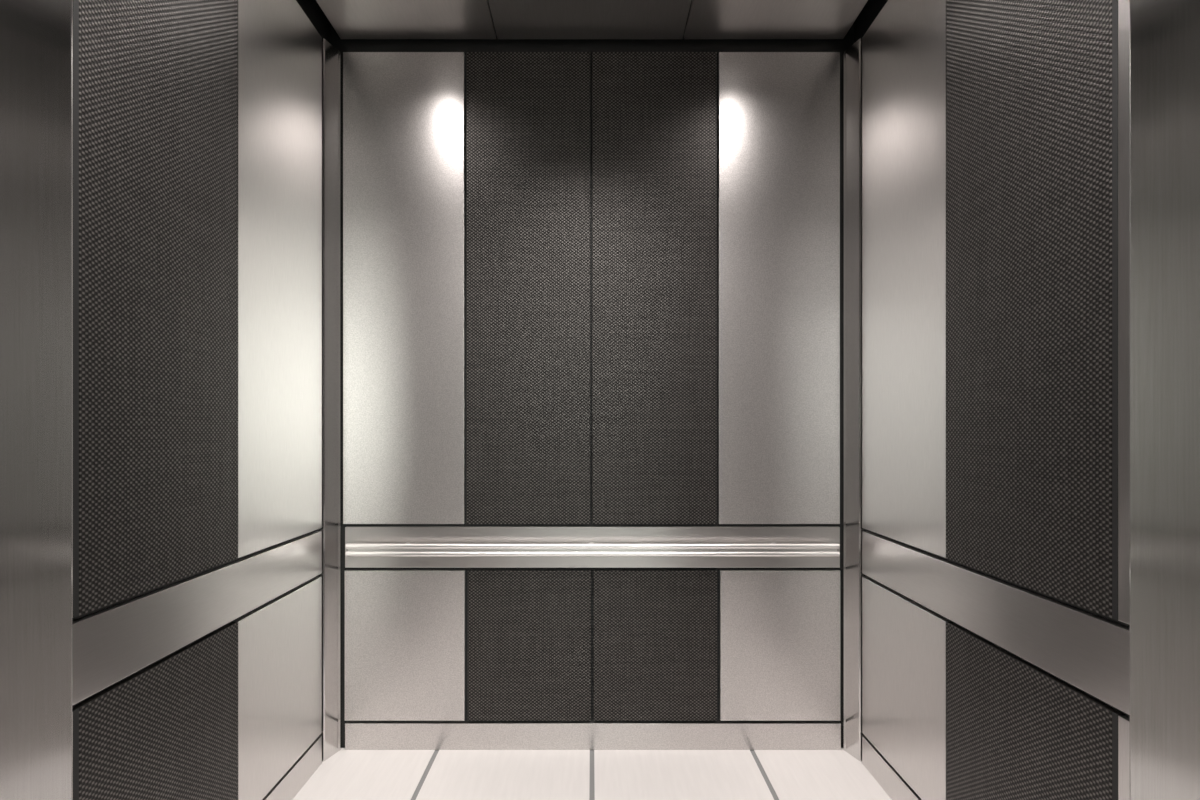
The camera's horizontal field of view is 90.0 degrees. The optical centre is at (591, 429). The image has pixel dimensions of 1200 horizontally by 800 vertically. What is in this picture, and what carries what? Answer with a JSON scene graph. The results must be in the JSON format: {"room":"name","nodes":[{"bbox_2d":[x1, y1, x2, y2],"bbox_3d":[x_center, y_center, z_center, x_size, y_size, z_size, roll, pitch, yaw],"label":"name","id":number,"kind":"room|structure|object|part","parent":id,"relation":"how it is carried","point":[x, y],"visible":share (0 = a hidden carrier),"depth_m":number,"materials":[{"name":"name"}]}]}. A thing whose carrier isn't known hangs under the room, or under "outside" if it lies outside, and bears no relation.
{"room":"elevator interior","nodes":[
{"label":"elevator interior","id":0,"kind":"room"},
{"bbox_2d":[0,0,71,799],"bbox_3d":[-0.788,-0.183,0.560,0.505,2.798,0.120,0,0,0],"label":"wall","id":1,"kind":"structure","parent":0,"point":[36,35],"depth_m":0.58,"materials":[{"name":"silver metal"}]},
{"bbox_2d":[72,0,329,799],"bbox_3d":[-1.018,-0.158,1.428,0.066,2.848,1.736,0,0,0],"label":"wall","id":2,"kind":"structure","parent":0,"point":[200,121],"depth_m":1.50,"materials":[{"name":"black"}]},
{"bbox_3d":[-0.994,-0.537,0.888,0.016,1.789,0.502,0,0,0],"label":"panel","id":3,"kind":"part","parent":2,"relation":"part of","materials":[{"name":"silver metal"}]},
{"bbox_3d":[-0.994,0.820,0.888,0.016,0.570,0.502,0,0,0],"label":"panel","id":4,"kind":"part","parent":2,"relation":"part of","materials":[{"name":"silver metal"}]},
{"bbox_2d":[72,708,78,799],"bbox_3d":[-0.994,0.820,1.147,0.016,0.570,0.013,0,0,0],"label":"gasket","id":5,"kind":"object","parent":2,"relation":"attached to","point":[75,711],"visible":0.4,"depth_m":1.15,"materials":[{"name":"black"}]},
{"bbox_2d":[73,0,78,617],"bbox_3d":[-0.994,-0.537,1.147,0.016,1.789,0.013,0,0,0],"label":"gasket","id":6,"kind":"object","parent":2,"relation":"attached to","point":[75,2],"visible":0.44,"depth_m":1.15,"materials":[{"name":"black"}]},
{"bbox_3d":[-0.994,0.820,1.413,0.016,0.570,0.520,0,0,0],"label":"panel","id":7,"kind":"part","parent":2,"relation":"part of","materials":[{"name":"metal"}]},
{"bbox_3d":[-0.994,-0.537,1.413,0.016,1.789,0.520,0,0,0],"label":"panel","id":8,"kind":"part","parent":2,"relation":"part of","materials":[{"name":"fabric"}]},
{"bbox_2d":[72,531,321,705],"bbox_3d":[-0.994,0.446,1.413,0.016,0.155,1.555,0,0,0],"label":"band","id":9,"kind":"object","parent":2,"relation":"attached to","point":[109,645],"visible":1,"depth_m":1.42,"materials":[{"name":"silver metal"}]},
{"bbox_3d":[-0.994,0.820,1.929,0.016,0.570,0.522,0,0,0],"label":"panel","id":10,"kind":"part","parent":2,"relation":"part of","materials":[{"name":"silver metal"}]},
{"bbox_3d":[-0.994,-0.537,1.929,0.016,1.789,0.522,0,0,0],"label":"panel","id":11,"kind":"part","parent":2,"relation":"part of","materials":[{"name":"silver metal"}]},
{"bbox_2d":[262,736,321,799],"bbox_3d":[-0.994,1.166,1.413,0.016,0.100,1.555,0,0,0],"label":"baseboard","id":12,"kind":"structure","parent":2,"relation":"attached to","point":[295,778],"depth_m":2.02,"materials":[{"name":"silver metal"}]},
{"bbox_2d":[330,18,853,747],"bbox_3d":[0.000,-0.158,2.313,2.060,2.848,0.066,0,0,0],"label":"wall","id":13,"kind":"structure","parent":0,"point":[586,282],"depth_m":2.28,"materials":[{"name":"black"}]},
{"bbox_3d":[-0.716,-0.540,2.288,0.460,1.794,0.016,0,0,0],"label":"panel","id":14,"kind":"part","parent":13,"relation":"part of","materials":[{"name":"silver metal"}]},
{"bbox_3d":[-0.713,0.820,2.288,0.456,0.570,0.016,0,0,0],"label":"panel","id":15,"kind":"part","parent":13,"relation":"part of","materials":[{"name":"silver metal"}]},
{"bbox_3d":[-0.242,-0.540,2.288,0.471,1.794,0.016,0,0,0],"label":"panel","id":16,"kind":"part","parent":13,"relation":"part of","materials":[{"name":"fabric"}]},
{"bbox_3d":[-0.238,0.820,2.288,0.467,0.570,0.016,0,0,0],"label":"panel","id":17,"kind":"part","parent":13,"relation":"part of","materials":[{"name":"fabric"}]},
{"bbox_2d":[345,526,839,567],"bbox_3d":[0.002,0.446,2.288,1.881,0.155,0.016,0,0,0],"label":"band","id":18,"kind":"object","parent":13,"relation":"attached to","point":[353,534],"visible":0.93,"depth_m":2.28,"materials":[{"name":"silver metal"}]},
{"bbox_2d":[345,542,839,556],"bbox_3d":[0.002,0.445,2.248,1.824,0.048,0.064,0,0,0],"label":"handrail","id":19,"kind":"object","parent":18,"relation":"attached to","point":[407,549],"visible":1,"depth_m":2.22,"materials":[{"name":"metal"}]},
{"bbox_2d":[345,722,840,749],"bbox_3d":[0.004,1.166,2.288,1.885,0.100,0.016,0,0,0],"label":"baseboard","id":20,"kind":"structure","parent":13,"relation":"attached to","point":[358,735],"depth_m":2.28,"materials":[{"name":"silver metal"}]},
{"bbox_3d":[0.237,-0.540,2.288,0.473,1.794,0.016,0,0,0],"label":"panel","id":21,"kind":"part","parent":13,"relation":"part of","materials":[{"name":"fabric"}]},
{"bbox_3d":[0.241,0.820,2.288,0.469,0.570,0.016,0,0,0],"label":"panel","id":22,"kind":"part","parent":13,"relation":"part of","materials":[{"name":"fabric"}]},
{"bbox_3d":[0.713,-0.540,2.288,0.460,1.794,0.016,0,0,0],"label":"panel","id":23,"kind":"part","parent":13,"relation":"part of","materials":[{"name":"silver metal"}]},
{"bbox_3d":[0.716,0.820,2.288,0.456,0.570,0.016,0,0,0],"label":"panel","id":24,"kind":"part","parent":13,"relation":"part of","materials":[{"name":"silver metal"}]},
{"bbox_2d":[292,748,891,799],"bbox_3d":[0.000,1.241,1.428,2.060,0.050,1.736,0,0,0],"label":"floor","id":25,"kind":"structure","parent":0,"point":[347,774],"depth_m":2.11,"materials":[{"name":"grey tile"}]},
{"bbox_2d":[319,38,341,761],"bbox_3d":[-0.978,-0.110,2.248,0.044,2.652,0.095,0,0,0],"label":"post","id":26,"kind":"object","parent":25,"relation":"on","point":[331,529],"visible":0.91,"depth_m":2.24,"materials":[{"name":"metal"}]},
{"bbox_2d":[842,38,864,761],"bbox_3d":[0.978,-0.110,2.248,0.044,2.652,0.095,0,0,0],"label":"post","id":27,"kind":"object","parent":25,"relation":"on","point":[852,529],"visible":0.91,"depth_m":2.24,"materials":[{"name":"metal"}]},
{"bbox_2d":[316,0,867,38],"bbox_3d":[0.000,-1.552,1.453,2.100,0.140,1.786,0,0,0],"label":"ceiling","id":28,"kind":"structure","parent":0,"point":[351,19],"depth_m":2.16,"materials":[{"name":"silver"}]},
{"bbox_3d":[-0.658,-1.490,1.468,0.590,0.015,1.616,0,0,0],"label":"panel","id":29,"kind":"part","parent":28,"relation":"part of","materials":[{"name":"metal"}]},
{"bbox_3d":[-0.008,-1.490,1.468,0.702,0.015,1.616,0,0,0],"label":"panel","id":30,"kind":"part","parent":28,"relation":"part of","materials":[{"name":"metal"}]},
{"bbox_3d":[0.650,-1.490,1.468,0.605,0.015,1.616,0,0,0],"label":"panel","id":31,"kind":"part","parent":28,"relation":"part of","materials":[{"name":"metal"}]},
{"bbox_2d":[854,0,1129,799],"bbox_3d":[1.018,-0.158,1.428,0.066,2.848,1.736,0,0,0],"label":"wall","id":32,"kind":"structure","parent":0,"point":[987,124],"depth_m":1.47,"materials":[{"name":"black"}]},
{"bbox_2d":[862,736,921,799],"bbox_3d":[0.994,1.166,1.413,0.016,0.100,1.555,0,0,0],"label":"baseboard","id":33,"kind":"structure","parent":32,"relation":"attached to","point":[888,778],"depth_m":2.02,"materials":[{"name":"silver metal"}]},
{"bbox_3d":[0.994,-0.537,1.929,0.016,1.789,0.522,0,0,0],"label":"panel","id":34,"kind":"part","parent":32,"relation":"part of","materials":[{"name":"silver metal"}]},
{"bbox_3d":[0.994,0.820,1.929,0.016,0.570,0.522,0,0,0],"label":"panel","id":35,"kind":"part","parent":32,"relation":"part of","materials":[{"name":"silver metal"}]},
{"bbox_2d":[862,531,1129,714],"bbox_3d":[0.994,0.446,1.413,0.016,0.155,1.555,0,0,0],"label":"band","id":36,"kind":"object","parent":32,"relation":"attached to","point":[1089,652],"visible":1,"depth_m":1.39,"materials":[{"name":"silver metal"}]},
{"bbox_3d":[0.994,-0.537,1.405,0.016,1.789,0.535,0,0,0],"label":"panel","id":37,"kind":"part","parent":32,"relation":"part of","materials":[{"name":"fabric"}]},
{"bbox_3d":[0.994,0.820,1.405,0.016,0.570,0.535,0,0,0],"label":"panel","id":38,"kind":"part","parent":32,"relation":"part of","materials":[{"name":"fabric"}]},
{"bbox_2d":[1112,0,1118,620],"bbox_3d":[0.994,-0.537,1.131,0.016,1.789,0.013,0,0,0],"label":"gasket","id":39,"kind":"object","parent":32,"relation":"attached to","point":[1114,2],"visible":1,"depth_m":1.13,"materials":[{"name":"black"}]},
{"bbox_2d":[1112,712,1125,799],"bbox_3d":[0.994,0.820,1.131,0.016,0.570,0.013,0,0,0],"label":"gasket","id":40,"kind":"object","parent":32,"relation":"attached to","point":[1115,715],"visible":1,"depth_m":1.13,"materials":[{"name":"black"}]},
{"bbox_3d":[0.994,-0.537,0.881,0.016,1.789,0.487,0,0,0],"label":"panel","id":41,"kind":"part","parent":32,"relation":"part of","materials":[{"name":"silver metal"}]},
{"bbox_3d":[0.994,0.820,0.881,0.016,0.570,0.487,0,0,0],"label":"panel","id":42,"kind":"part","parent":32,"relation":"part of","materials":[{"name":"silver metal"}]},
{"bbox_2d":[1130,0,1199,799],"bbox_3d":[0.797,-0.183,0.560,0.486,2.798,0.120,0,0,0],"label":"door frame","id":43,"kind":"object","parent":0,"point":[1164,34],"visible":1,"depth_m":0.58,"materials":[{"name":"silver metal"}]}
]}

